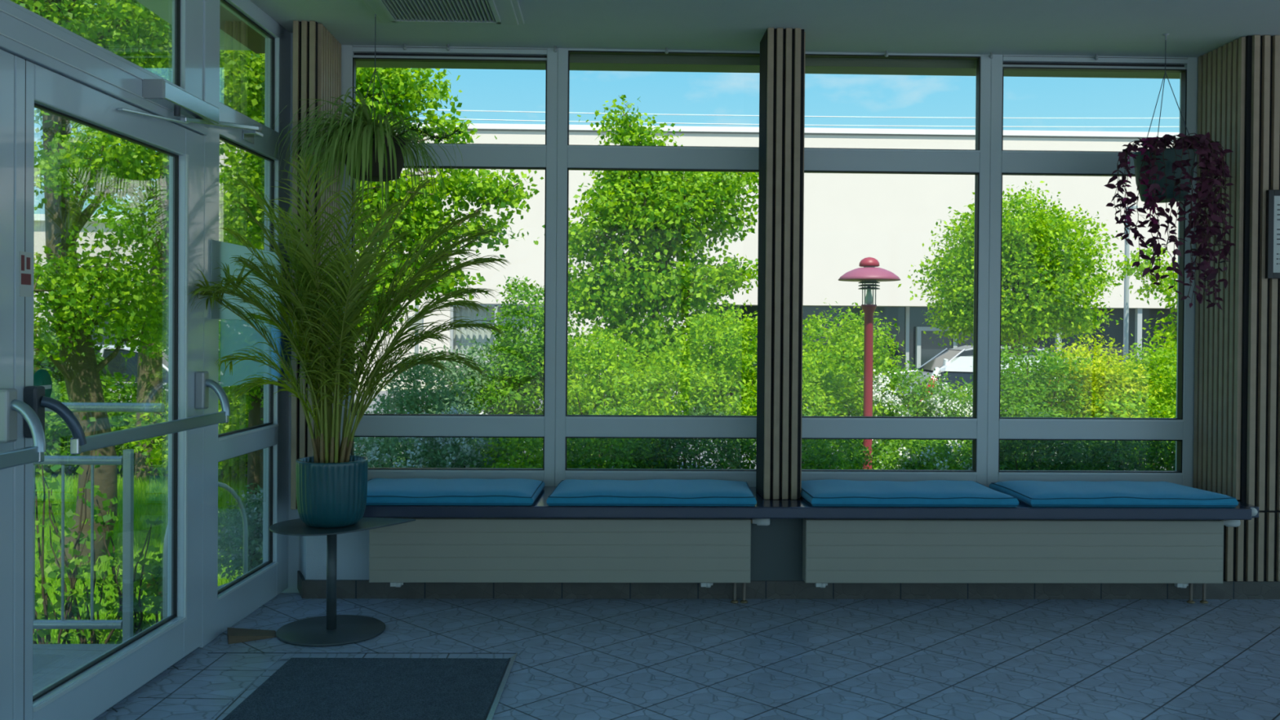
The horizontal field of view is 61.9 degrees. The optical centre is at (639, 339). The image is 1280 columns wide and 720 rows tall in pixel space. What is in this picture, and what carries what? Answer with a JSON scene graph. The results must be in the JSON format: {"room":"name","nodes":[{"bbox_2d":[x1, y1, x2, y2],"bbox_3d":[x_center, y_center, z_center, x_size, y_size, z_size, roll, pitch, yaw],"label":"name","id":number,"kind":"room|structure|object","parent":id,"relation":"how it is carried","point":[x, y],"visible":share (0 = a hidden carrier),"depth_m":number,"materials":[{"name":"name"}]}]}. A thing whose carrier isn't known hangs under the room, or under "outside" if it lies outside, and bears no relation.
{"room":"lobby","nodes":[
{"label":"lobby","id":0,"kind":"room"},
{"bbox_2d":[35,471,262,644],"bbox_3d":[-0.416,1.666,15.010,120.000,0.001,90.000,0,1,-2],"label":"ground","id":1,"kind":"structure","parent":0,"point":[167,487],"depth_m":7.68,"materials":[{"name":"green plant"}]},
{"bbox_2d":[32,412,109,644],"bbox_3d":[-2.905,1.032,5.225,0.610,1.408,0.410,0,1,-2],"label":"bush","id":2,"kind":"object","parent":1,"relation":"on","point":[39,634],"visible":0.42,"depth_m":5.22,"materials":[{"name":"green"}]},
{"bbox_2d":[32,644,119,694],"bbox_3d":[-3.416,1.515,1.648,3.282,0.490,5.450,0,1,-2],"label":"porch slab","id":3,"kind":"object","parent":1,"relation":"on","point":[51,663],"depth_m":4.20,"materials":[{"name":"concrete"}]},
{"bbox_2d":[32,402,164,642],"bbox_3d":[-3.354,0.747,4.359,2.740,1.000,0.120,0,1,-2],"label":"porch railing","id":4,"kind":"object","parent":3,"relation":"on","point":[126,460],"visible":0.62,"depth_m":4.34,"materials":[{"name":"grey metal"}]},
{"bbox_2d":[33,213,157,344],"bbox_3d":[-23.477,-1.344,36.373,17.400,5.300,6.400,0,1,-2],"label":"outbuilding","id":5,"kind":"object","parent":1,"relation":"on","point":[39,219],"visible":0.02,"depth_m":33.52,"materials":[{"name":"white"}]},
{"bbox_2d":[35,464,166,644],"bbox_3d":[-2.770,1.162,5.469,0.753,1.149,0.366,0,1,-2],"label":"bush","id":6,"kind":"object","parent":1,"relation":"on","point":[95,634],"visible":0.55,"depth_m":5.42,"materials":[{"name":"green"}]},
{"bbox_2d":[35,366,168,478],"bbox_3d":[-6.832,1.017,12.981,3.338,1.406,2.222,0,1,-5],"label":"shrub","id":7,"kind":"object","parent":1,"relation":"on","point":[58,443],"visible":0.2,"depth_m":12.59,"materials":[{"name":"green plant"}]},
{"bbox_2d":[87,487,163,644],"bbox_3d":[-2.590,1.248,5.493,0.533,0.979,0.324,0,1,-2],"label":"sapling","id":8,"kind":"object","parent":1,"relation":"on","point":[140,624],"visible":0.35,"depth_m":5.50,"materials":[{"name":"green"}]},
{"bbox_2d":[10,0,250,572],"bbox_3d":[-4.300,-0.736,7.906,2.770,4.981,3.032,0,1,-2],"label":"tree","id":9,"kind":"object","parent":1,"relation":"on","point":[69,300],"visible":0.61,"depth_m":7.62,"materials":[{"name":"green plant"}]},
{"bbox_2d":[137,548,167,620],"bbox_3d":[-2.257,1.362,5.153,0.314,0.758,0.396,0,1,-2],"label":"shrub","id":10,"kind":"object","parent":1,"relation":"on","point":[154,581],"visible":0.13,"depth_m":5.05,"materials":[{"name":"green plant"}]},
{"bbox_2d":[121,380,248,483],"bbox_3d":[-4.752,0.965,12.393,2.637,1.490,2.229,1,1,11],"label":"shrub","id":11,"kind":"object","parent":1,"relation":"on","point":[238,464],"visible":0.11,"depth_m":11.90,"materials":[{"name":"green plant"}]},
{"bbox_2d":[162,481,248,619],"bbox_3d":[-2.131,1.218,5.256,0.024,1.041,0.583,1,1,18],"label":"hoop","id":12,"kind":"object","parent":1,"relation":"on","point":[222,485],"visible":0.43,"depth_m":5.37,"materials":[{"name":"grey metal"}]},
{"bbox_2d":[160,142,264,502],"bbox_3d":[-3.828,-0.228,10.390,1.561,3.818,1.986,0,1,-18],"label":"young tree","id":13,"kind":"object","parent":1,"relation":"on","point":[242,370],"visible":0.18,"depth_m":10.18,"materials":[{"name":"green plant"}]},
{"bbox_2d":[217,483,262,582],"bbox_3d":[-2.380,1.287,6.848,0.918,0.886,1.089,0,1,-2],"label":"shrub","id":14,"kind":"object","parent":1,"relation":"on","point":[230,539],"visible":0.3,"depth_m":6.55,"materials":[{"name":"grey plant"}]},
{"bbox_2d":[218,49,543,344],"bbox_3d":[-2.261,-0.842,8.709,2.707,5.104,2.014,0,1,-21],"label":"plane tree","id":15,"kind":"object","parent":1,"relation":"on","point":[398,85],"visible":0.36,"depth_m":8.35,"materials":[{"name":"green plant"}]},
{"bbox_2d":[354,395,523,467],"bbox_3d":[-1.552,1.056,7.463,1.603,1.345,1.337,0,1,-28],"label":"shrub","id":16,"kind":"object","parent":1,"relation":"on","point":[430,452],"visible":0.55,"depth_m":7.17,"materials":[{"name":"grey plant"}]},
{"bbox_2d":[356,336,530,467],"bbox_3d":[-1.949,0.825,10.351,1.902,1.753,2.183,0,1,-4],"label":"shrub","id":17,"kind":"object","parent":1,"relation":"on","point":[411,400],"visible":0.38,"depth_m":10.14,"materials":[{"name":"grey plant"}]},
{"bbox_2d":[438,275,605,463],"bbox_3d":[-1.155,0.508,10.894,1.823,2.383,2.062,0,1,-10],"label":"shrub","id":18,"kind":"object","parent":1,"relation":"on","point":[525,366],"visible":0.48,"depth_m":10.61,"materials":[{"name":"green plant"}]},
{"bbox_2d":[461,404,584,468],"bbox_3d":[-0.817,1.096,7.576,0.906,1.274,1.288,0,1,-7],"label":"shrub","id":19,"kind":"object","parent":1,"relation":"on","point":[532,445],"visible":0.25,"depth_m":7.30,"materials":[{"name":"green plant"}]},
{"bbox_2d":[530,397,678,468],"bbox_3d":[-0.274,1.078,7.832,1.249,1.313,1.347,1,1,39],"label":"shrub","id":20,"kind":"object","parent":1,"relation":"on","point":[618,458],"visible":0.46,"depth_m":7.46,"materials":[{"name":"green plant"}]},
{"bbox_2d":[528,322,751,467],"bbox_3d":[-0.010,0.773,10.288,2.043,1.886,2.003,0,1,-15],"label":"shrub","id":21,"kind":"object","parent":1,"relation":"on","point":[629,386],"visible":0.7,"depth_m":9.90,"materials":[{"name":"green plant"}]},
{"bbox_2d":[534,94,758,467],"bbox_3d":[0.199,-0.526,12.006,2.526,4.448,2.248,0,1,-37],"label":"maple tree","id":22,"kind":"object","parent":1,"relation":"on","point":[653,206],"visible":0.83,"depth_m":11.67,"materials":[{"name":"green plant"}]},
{"bbox_2d":[611,398,756,469],"bbox_3d":[0.402,1.077,7.881,1.359,1.325,1.257,1,1,45],"label":"shrub","id":23,"kind":"object","parent":1,"relation":"on","point":[724,448],"visible":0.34,"depth_m":7.58,"materials":[{"name":"green plant"}]},
{"bbox_2d":[218,122,1179,392],"bbox_3d":[22.795,-2.201,34.615,72.600,7.740,6.180,0,1,-2],"label":"office building","id":24,"kind":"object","parent":1,"relation":"on","point":[850,218],"visible":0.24,"depth_m":31.18,"materials":[{"name":"white"}]},
{"bbox_2d":[453,306,544,360],"bbox_3d":[-3.902,-0.178,31.326,3.220,1.750,0.100,0,0,-2],"label":"curtain","id":25,"kind":"object","parent":24,"relation":"hanging from","point":[482,338],"depth_m":31.30,"materials":[{"name":"grey fabric"}]},
{"bbox_2d":[658,301,873,468],"bbox_3d":[1.175,0.670,10.312,2.013,2.110,1.895,1,1,22],"label":"shrub","id":26,"kind":"object","parent":1,"relation":"on","point":[744,384],"visible":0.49,"depth_m":10.11,"materials":[{"name":"green plant"}]},
{"bbox_2d":[742,404,889,469],"bbox_3d":[1.260,1.106,7.872,1.086,1.281,1.325,1,1,29],"label":"shrub","id":27,"kind":"object","parent":1,"relation":"on","point":[821,459],"visible":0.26,"depth_m":7.53,"materials":[{"name":"green plant"}]},
{"bbox_2d":[801,301,926,469],"bbox_3d":[2.032,0.642,11.056,2.210,2.166,1.822,0,1,-27],"label":"shrub","id":28,"kind":"object","parent":1,"relation":"on","point":[841,362],"visible":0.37,"depth_m":10.96,"materials":[{"name":"green plant"}]},
{"bbox_2d":[838,257,900,469],"bbox_3d":[2.045,0.495,9.563,0.550,2.475,0.550,0,1,-2],"label":"garden lamp","id":29,"kind":"object","parent":1,"relation":"on","point":[868,273],"visible":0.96,"depth_m":9.52,"materials":[{"name":"red metal"}]},
{"bbox_2d":[831,356,1000,470],"bbox_3d":[2.722,0.949,10.831,1.682,1.572,1.812,1,1,45],"label":"shrub","id":30,"kind":"object","parent":1,"relation":"on","point":[931,398],"visible":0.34,"depth_m":10.61,"materials":[{"name":"green plant"}]},
{"bbox_2d":[870,439,972,470],"bbox_3d":[2.179,1.179,8.057,0.909,1.144,1.356,0,1,2],"label":"shrub","id":31,"kind":"object","parent":1,"relation":"on","point":[943,451],"visible":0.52,"depth_m":7.84,"materials":[{"name":"green plant"}]},
{"bbox_2d":[911,377,1006,470],"bbox_3d":[3.342,1.068,11.297,1.267,1.334,1.946,1,1,33],"label":"shrub","id":32,"kind":"object","parent":1,"relation":"on","point":[962,386],"visible":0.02,"depth_m":11.34,"materials":[{"name":"green plant"}]},
{"bbox_2d":[939,340,1106,469],"bbox_3d":[3.870,0.872,10.839,2.145,1.738,1.465,0,1,-36],"label":"shrub","id":33,"kind":"object","parent":1,"relation":"on","point":[1015,399],"visible":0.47,"depth_m":10.71,"materials":[{"name":"green plant"}]},
{"bbox_2d":[952,398,1106,470],"bbox_3d":[2.835,1.093,7.920,1.151,1.331,1.337,1,1,12],"label":"shrub","id":34,"kind":"object","parent":1,"relation":"on","point":[1045,456],"visible":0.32,"depth_m":7.59,"materials":[{"name":"green plant"}]},
{"bbox_2d":[1026,324,1176,470],"bbox_3d":[4.664,0.791,10.940,1.289,1.904,1.734,0,1,-2],"label":"shrub","id":35,"kind":"object","parent":1,"relation":"on","point":[1093,371],"visible":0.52,"depth_m":10.69,"materials":[{"name":"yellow plant"}]},
{"bbox_2d":[1047,333,1177,470],"bbox_3d":[5.193,0.837,10.632,2.573,1.834,1.505,0,1,-36],"label":"shrub","id":36,"kind":"object","parent":1,"relation":"on","point":[1165,364],"visible":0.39,"depth_m":10.40,"materials":[{"name":"green plant"}]},
{"bbox_2d":[1056,410,1176,471],"bbox_3d":[3.633,1.143,7.871,1.306,1.243,1.388,0,1,-40],"label":"shrub","id":37,"kind":"object","parent":1,"relation":"on","point":[1115,455],"visible":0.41,"depth_m":7.60,"materials":[{"name":"green plant"}]},
{"bbox_2d":[295,455,368,528],"bbox_3d":[-1.320,0.650,4.572,0.298,0.280,0.298,0,0,-2],"label":"pot","id":38,"kind":"object","parent":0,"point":[331,491],"depth_m":4.46,"materials":[{"name":"ceramic"}]},
{"bbox_2d":[298,515,803,580],"bbox_3d":[2.594,1.306,5.508,8.700,0.930,0.510,0,1,-2],"label":"wall","id":39,"kind":"structure","parent":0,"point":[353,548],"depth_m":5.14,"materials":[{"name":"paint"}]},
{"bbox_2d":[290,20,341,509],"bbox_3d":[-1.645,-0.359,5.370,0.195,2.340,0.530,0,1,-2],"label":"trim","id":40,"kind":"structure","parent":39,"relation":"attached to","point":[317,53],"depth_m":5.12,"materials":[{"name":"brown wood"}]},
{"bbox_2d":[339,44,557,486],"bbox_3d":[-1.006,-0.356,5.587,1.134,2.340,0.081,0,1,-2],"label":"window","id":41,"kind":"structure","parent":39,"relation":"in","point":[475,156],"depth_m":5.56,"materials":[{"name":"paint"}]},
{"bbox_2d":[555,48,759,486],"bbox_3d":[0.127,-0.348,5.617,1.130,2.340,0.081,0,1,-2],"label":"window","id":42,"kind":"structure","parent":39,"relation":"in","point":[569,157],"depth_m":5.58,"materials":[{"name":"paint"}]},
{"bbox_2d":[750,518,803,580],"bbox_3d":[0.653,1.001,5.195,0.280,0.342,0.009,0,1,-2],"label":"trim","id":43,"kind":"structure","parent":39,"relation":"attached to","point":[776,548],"depth_m":5.19,"materials":[{"name":"grey"}]},
{"bbox_2d":[755,27,805,499],"bbox_3d":[0.702,-0.369,5.302,0.194,2.284,0.272,0,1,-2],"label":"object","id":44,"kind":"structure","parent":39,"relation":"attached to","point":[782,51],"depth_m":5.17,"materials":[{"name":"brown wood"}]},
{"bbox_2d":[297,570,1279,599],"bbox_3d":[2.568,1.229,5.346,8.560,0.088,0.212,0,1,-2],"label":"baseboard","id":45,"kind":"structure","parent":39,"relation":"attached to","point":[308,588],"depth_m":5.19,"materials":[{"name":"tile"}]},
{"bbox_2d":[362,485,1258,519],"bbox_3d":[0.698,0.801,5.282,4.490,0.054,0.649,0,1,-2],"label":"window bench","id":46,"kind":"object","parent":39,"relation":"on","point":[800,508],"depth_m":4.97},
{"bbox_2d":[365,478,544,505],"bbox_3d":[-0.953,0.728,5.191,0.944,0.066,0.544,0,1,-2],"label":"seat cushion","id":47,"kind":"object","parent":46,"relation":"on","point":[380,491],"visible":0.88,"depth_m":4.98,"materials":[{"name":"fabric"}]},
{"bbox_2d":[546,479,756,506],"bbox_3d":[0.062,0.736,5.213,1.004,0.066,0.534,0,1,-2],"label":"seat cushion","id":48,"kind":"object","parent":46,"relation":"on","point":[651,492],"visible":1,"depth_m":4.99,"materials":[{"name":"fabric"}]},
{"bbox_2d":[800,479,1018,506],"bbox_3d":[1.277,0.744,5.248,0.984,0.067,0.529,0,1,-2],"label":"seat cushion","id":49,"kind":"object","parent":46,"relation":"on","point":[828,492],"visible":0.93,"depth_m":5.03,"materials":[{"name":"fabric"}]},
{"bbox_2d":[989,480,1238,506],"bbox_3d":[2.318,0.751,5.286,0.999,0.067,0.529,0,1,-2],"label":"seat cushion","id":50,"kind":"object","parent":46,"relation":"on","point":[1032,493],"visible":0.96,"depth_m":5.08,"materials":[{"name":"fabric"}]},
{"bbox_2d":[801,51,991,486],"bbox_3d":[1.266,-0.340,5.648,1.150,2.340,0.081,0,1,-2],"label":"window","id":51,"kind":"structure","parent":39,"relation":"in","point":[976,162],"depth_m":5.62,"materials":[{"name":"paint"}]},
{"bbox_2d":[986,54,1198,487],"bbox_3d":[2.401,-0.332,5.678,1.120,2.340,0.081,0,1,-2],"label":"window","id":52,"kind":"structure","parent":39,"relation":"in","point":[1180,429],"depth_m":5.65,"materials":[{"name":"paint"}]},
{"bbox_2d":[1193,35,1279,581],"bbox_3d":[4.861,-0.141,5.552,4.085,2.682,0.558,0,1,-2],"label":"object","id":53,"kind":"structure","parent":39,"relation":"attached to","point":[1237,427],"depth_m":5.25,"materials":[{"name":"brown wood"}]},
{"bbox_2d":[1265,189,1279,278],"bbox_3d":[3.223,-0.515,5.213,0.324,0.432,0.022,0,1,-2],"label":"picture frame","id":54,"kind":"object","parent":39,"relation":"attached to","point":[1272,233],"visible":1,"depth_m":5.20,"materials":[{"name":"black"}]},
{"bbox_2d":[35,390,1174,484],"bbox_3d":[-0.591,1.597,21.557,80.000,0.020,18.500,0,1,-2],"label":"road","id":55,"kind":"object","parent":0,"point":[380,393],"depth_m":15.56,"materials":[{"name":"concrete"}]},
{"bbox_2d":[33,338,120,416],"bbox_3d":[-8.935,0.161,14.973,3.274,2.898,1.668,0,1,-6],"label":"shrub","id":56,"kind":"object","parent":55,"relation":"on","point":[42,363],"visible":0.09,"depth_m":14.58,"materials":[{"name":"green plant"}]},
{"bbox_2d":[49,344,223,425],"bbox_3d":[-8.088,0.826,17.297,4.223,1.485,1.752,0,1,-2],"label":"car","id":57,"kind":"object","parent":55,"relation":"on","point":[117,364],"visible":0.04,"depth_m":16.54,"materials":[{"name":"white"}]},
{"bbox_2d":[34,4,263,481],"bbox_3d":[-5.622,-1.263,12.394,3.700,5.824,3.209,0,1,-11],"label":"tree","id":58,"kind":"object","parent":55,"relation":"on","point":[149,373],"visible":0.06,"depth_m":12.23,"materials":[{"name":"green plant"}]},
{"bbox_2d":[408,299,423,389],"bbox_3d":[-3.126,0.297,14.880,0.200,2.700,0.150,0,1,-2],"label":"pole","id":59,"kind":"object","parent":55,"relation":"on","point":[421,321],"visible":0.2,"depth_m":14.88,"materials":[{"name":"grey metal"}]},
{"bbox_2d":[875,345,1052,399],"bbox_3d":[7.833,0.876,25.227,4.223,1.485,1.752,0,1,0],"label":"car","id":60,"kind":"object","parent":55,"relation":"on","point":[937,361],"visible":0.09,"depth_m":24.97,"materials":[{"name":"silver metal"}]},
{"bbox_2d":[920,355,1101,470],"bbox_3d":[5.348,0.952,14.447,1.752,1.485,4.223,1,1,36],"label":"car","id":61,"kind":"object","parent":55,"relation":"on","point":[959,366],"visible":0.03,"depth_m":13.35,"materials":[{"name":"white metal"}]},
{"bbox_2d":[920,376,937,406],"bbox_3d":[3.600,0.707,13.306,0.328,0.514,0.143,0,1,-36],"label":"tail light","id":62,"kind":"object","parent":61,"relation":"attached to","point":[931,376],"depth_m":13.33,"materials":[{"name":"red"}]},
{"bbox_2d":[897,180,1133,355],"bbox_3d":[6.004,-0.419,17.166,3.508,4.229,2.821,0,1,-14],"label":"round tree","id":63,"kind":"object","parent":55,"relation":"on","point":[1027,237],"visible":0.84,"depth_m":16.70,"materials":[{"name":"green plant"}]},
{"bbox_2d":[1123,205,1137,362],"bbox_3d":[10.158,-0.542,22.129,0.105,4.450,0.405,0,1,-2],"label":"pole","id":64,"kind":"object","parent":55,"relation":"on","point":[1126,313],"visible":0.41,"depth_m":22.24,"materials":[{"name":"grey metal"}]},
{"bbox_2d":[1107,241,1177,353],"bbox_3d":[10.056,-0.160,20.247,1.621,3.718,3.530,1,1,9],"label":"tree","id":65,"kind":"object","parent":55,"relation":"on","point":[1168,333],"visible":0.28,"depth_m":20.84,"materials":[{"name":"green plant"}]},
{"bbox_2d":[94,592,1279,719],"bbox_3d":[2.482,1.438,0.715,9.178,0.250,9.270,0,1,-2],"label":"floor","id":66,"kind":"structure","parent":0,"point":[576,659],"depth_m":4.30,"materials":[{"name":"tile"}]},
{"bbox_2d":[106,653,284,719],"bbox_3d":[-1.608,1.262,2.862,0.351,0.002,2.801,0,1,1],"label":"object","id":67,"kind":"structure","parent":66,"relation":"on","point":[205,685],"depth_m":3.84,"materials":[{"name":"tile"}]},
{"bbox_2d":[212,659,287,719],"bbox_3d":[-1.406,1.264,2.825,0.045,0.002,2.704,0,1,1],"label":"trim","id":68,"kind":"structure","parent":66,"relation":"on","point":[279,664],"depth_m":3.81,"materials":[{"name":"metal"}]},
{"bbox_2d":[226,627,275,644],"bbox_3d":[-1.625,1.231,4.475,0.194,0.036,0.129,0,1,-23],"label":"wedge","id":69,"kind":"object","parent":66,"relation":"on","point":[235,635],"visible":1,"depth_m":4.45,"materials":[{"name":"brown wood"}]},
{"bbox_2d":[269,517,415,646],"bbox_3d":[-1.318,1.020,4.593,0.460,0.460,0.523,1,1,28],"label":"side table","id":70,"kind":"object","parent":66,"relation":"on","point":[331,629],"visible":0.87,"depth_m":4.55,"materials":[{"name":"metal"}]},
{"bbox_2d":[188,152,509,528],"bbox_3d":[-1.167,0.024,4.580,1.228,1.534,0.919,0,1,-5],"label":"potted palm","id":71,"kind":"object","parent":70,"relation":"on","point":[331,484],"visible":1,"depth_m":4.48,"materials":[{"name":"plant"}]},
{"bbox_2d":[208,652,515,653],"bbox_3d":[-1.107,1.253,4.267,1.234,0.002,0.007,0,1,-1],"label":"trim","id":72,"kind":"structure","parent":66,"relation":"on","point":[208,652],"depth_m":4.27,"materials":[{"name":"black metal"}]},
{"bbox_2d":[222,652,517,719],"bbox_3d":[-0.944,1.260,2.923,0.979,0.012,2.672,0,1,-2],"label":"door mat","id":73,"kind":"object","parent":66,"relation":"on","point":[302,688],"visible":1,"depth_m":3.79,"materials":[{"name":"carpet"}]},
{"bbox_2d":[278,653,517,660],"bbox_3d":[-0.952,1.255,4.223,0.927,0.002,0.092,0,1,-2],"label":"trim","id":74,"kind":"structure","parent":66,"relation":"on","point":[287,656],"depth_m":4.24,"materials":[{"name":"metal"}]},
{"bbox_2d":[368,517,751,603],"bbox_3d":[-0.376,1.047,5.100,1.798,0.412,0.138,0,1,-2],"label":"panel radiator","id":75,"kind":"object","parent":66,"relation":"on","point":[706,552],"visible":0.96,"depth_m":5.03,"materials":[{"name":"metal"}]},
{"bbox_2d":[387,517,748,519],"bbox_3d":[-0.374,0.843,5.074,1.778,0.004,0.070,0,0,-2],"label":"grille","id":76,"kind":"object","parent":75,"relation":"attached to","point":[388,517],"depth_m":5.03,"materials":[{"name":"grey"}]},
{"bbox_2d":[750,518,769,525],"bbox_3d":[0.574,0.865,5.095,0.094,0.044,0.044,0,1,-2],"label":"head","id":77,"kind":"object","parent":75,"relation":"attached to","point":[759,522],"visible":0.85,"depth_m":5.08},
{"bbox_2d":[802,518,1223,604],"bbox_3d":[1.792,1.062,5.159,2.015,0.412,0.138,0,1,-2],"label":"panel radiator","id":78,"kind":"object","parent":66,"relation":"on","point":[1180,553],"visible":0.98,"depth_m":5.09,"materials":[{"name":"metal"}]},
{"bbox_2d":[807,518,1221,520],"bbox_3d":[1.794,0.859,5.133,1.995,0.004,0.070,0,0,-2],"label":"grille","id":79,"kind":"object","parent":78,"relation":"attached to","point":[808,519],"depth_m":5.09,"materials":[{"name":"grey metal"}]},
{"bbox_2d":[1222,520,1240,526],"bbox_3d":[2.848,0.881,5.156,0.094,0.044,0.044,0,1,-2],"label":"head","id":80,"kind":"object","parent":78,"relation":"attached to","point":[1227,522],"visible":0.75,"depth_m":5.14},
{"bbox_2d":[136,0,1279,57],"bbox_3d":[2.517,-1.748,0.812,9.350,0.580,9.920,0,1,-2],"label":"ceiling","id":81,"kind":"structure","parent":0,"point":[1103,28],"depth_m":5.10,"materials":[{"name":"paint"}]},
{"bbox_2d":[219,4,265,53],"bbox_3d":[-1.951,-1.581,3.239,0.171,0.225,4.600,0,1,1],"label":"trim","id":82,"kind":"structure","parent":81,"relation":"attached to","point":[229,24],"depth_m":5.14,"materials":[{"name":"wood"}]},
{"bbox_2d":[268,13,467,223],"bbox_3d":[-1.234,-1.029,4.784,0.906,0.983,0.634,0,1,-2],"label":"hanging planter","id":83,"kind":"object","parent":81,"relation":"hanging from","point":[369,153],"visible":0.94,"depth_m":4.74,"materials":[{"name":"green"}]},
{"bbox_2d":[344,133,406,182],"bbox_3d":[-1.227,-0.835,4.932,0.286,0.185,0.286,0,0,-2],"label":"basket","id":84,"kind":"object","parent":83,"relation":"on","point":[400,161],"depth_m":4.85,"materials":[{"name":"brown"}]},
{"bbox_2d":[362,0,524,25],"bbox_3d":[-0.886,-1.496,4.717,0.690,0.044,0.705,0,1,-2],"label":"ceiling vent","id":85,"kind":"object","parent":81,"relation":"attached to","point":[504,12],"visible":1,"depth_m":4.82,"materials":[{"name":"grey metal"}]},
{"bbox_2d":[355,53,1180,79],"bbox_3d":[0.756,-1.606,5.783,4.600,0.278,0.170,0,1,-2],"label":"trim","id":86,"kind":"structure","parent":81,"relation":"attached to","point":[587,62],"depth_m":5.73,"materials":[{"name":"grey metal"}]},
{"bbox_2d":[1093,53,1098,60],"bbox_3d":[2.398,-1.486,5.614,0.018,0.030,0.039,0,1,-2],"label":"curtain hook","id":87,"kind":"object","parent":81,"relation":"attached to","point":[1095,57],"visible":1,"depth_m":5.60,"materials":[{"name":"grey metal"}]},
{"bbox_2d":[1103,33,1235,310],"bbox_3d":[2.562,-0.820,5.153,0.593,1.351,0.428,0,1,-2],"label":"hanging planter","id":88,"kind":"object","parent":81,"relation":"hanging from","point":[1162,174],"visible":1,"depth_m":5.06,"materials":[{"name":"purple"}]},
{"label":"outside","id":89,"kind":"structure","parent":0,"visible":0},
{"bbox_2d":[425,109,1179,118],"bbox_3d":[3.853,-4.731,22.069,24.440,0.880,0.018,0,1,-11],"label":"overhead wire","id":90,"kind":"object","parent":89,"point":[425,109],"visible":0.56,"depth_m":22.08,"materials":[{"name":"white"}]},
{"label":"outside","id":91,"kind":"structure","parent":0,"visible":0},
{"bbox_2d":[418,117,1179,127],"bbox_3d":[3.854,-4.551,22.071,24.442,0.842,0.018,0,1,-11],"label":"overhead wire","id":92,"kind":"object","parent":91,"point":[419,117],"visible":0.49,"depth_m":22.14,"materials":[{"name":"white"}]},
{"bbox_3d":[-1.971,0.161,-1.271,0.200,3.270,5.550,0,1,1],"label":"wall","id":93,"kind":"structure","parent":0,"visible":0},
{"bbox_2d":[0,48,46,719],"bbox_3d":[-1.762,0.223,2.431,0.206,2.058,1.229,0,1,1],"label":"door","id":94,"kind":"structure","parent":93,"relation":"in","point":[10,458],"depth_m":3.00,"materials":[{"name":"paint"}]},
{"bbox_2d":[2,0,203,99],"bbox_3d":[-1.811,-1.193,3.053,0.054,0.495,2.505,0,1,1],"label":"window","id":95,"kind":"structure","parent":93,"relation":"in","point":[187,75],"depth_m":4.14,"materials":[{"name":"paint"}]},
{"bbox_2d":[12,55,230,719],"bbox_3d":[-1.739,0.212,3.681,0.206,2.058,1.264,0,1,1],"label":"door","id":96,"kind":"structure","parent":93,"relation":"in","point":[85,693],"depth_m":3.68,"materials":[{"name":"paint"}]},
{"bbox_2d":[21,254,31,284],"bbox_3d":[-1.782,-0.203,3.096,0.001,0.085,0.048,0,1,1],"label":"print","id":97,"kind":"object","parent":96,"relation":"attached to","point":[25,277],"depth_m":3.09},
{"bbox_2d":[117,79,262,143],"bbox_3d":[-1.717,-0.865,4.211,0.092,0.169,1.220,0,1,1],"label":"door closer","id":98,"kind":"object","parent":96,"relation":"attached to","point":[195,110],"depth_m":3.96,"materials":[{"name":"silver metal"}]},
{"bbox_2d":[0,0,298,719],"bbox_3d":[-1.790,0.120,3.586,0.125,3.270,4.170,0,1,1],"label":"window frame","id":99,"kind":"structure","parent":93,"relation":"attached to","point":[23,35],"depth_m":4.41,"materials":[{"name":"paint"}]},
{"bbox_2d":[217,0,278,636],"bbox_3d":[-1.786,-0.105,4.814,0.066,2.700,0.700,0,1,1],"label":"window","id":100,"kind":"structure","parent":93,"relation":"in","point":[238,598],"depth_m":4.87,"materials":[{"name":"paint"}]},
{"bbox_2d":[210,239,290,380],"bbox_3d":[-1.749,-0.110,4.839,0.003,0.610,0.940,0,1,1],"label":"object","id":101,"kind":"object","parent":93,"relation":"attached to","point":[221,252],"visible":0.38,"depth_m":4.67,"materials":[{"name":"white"}]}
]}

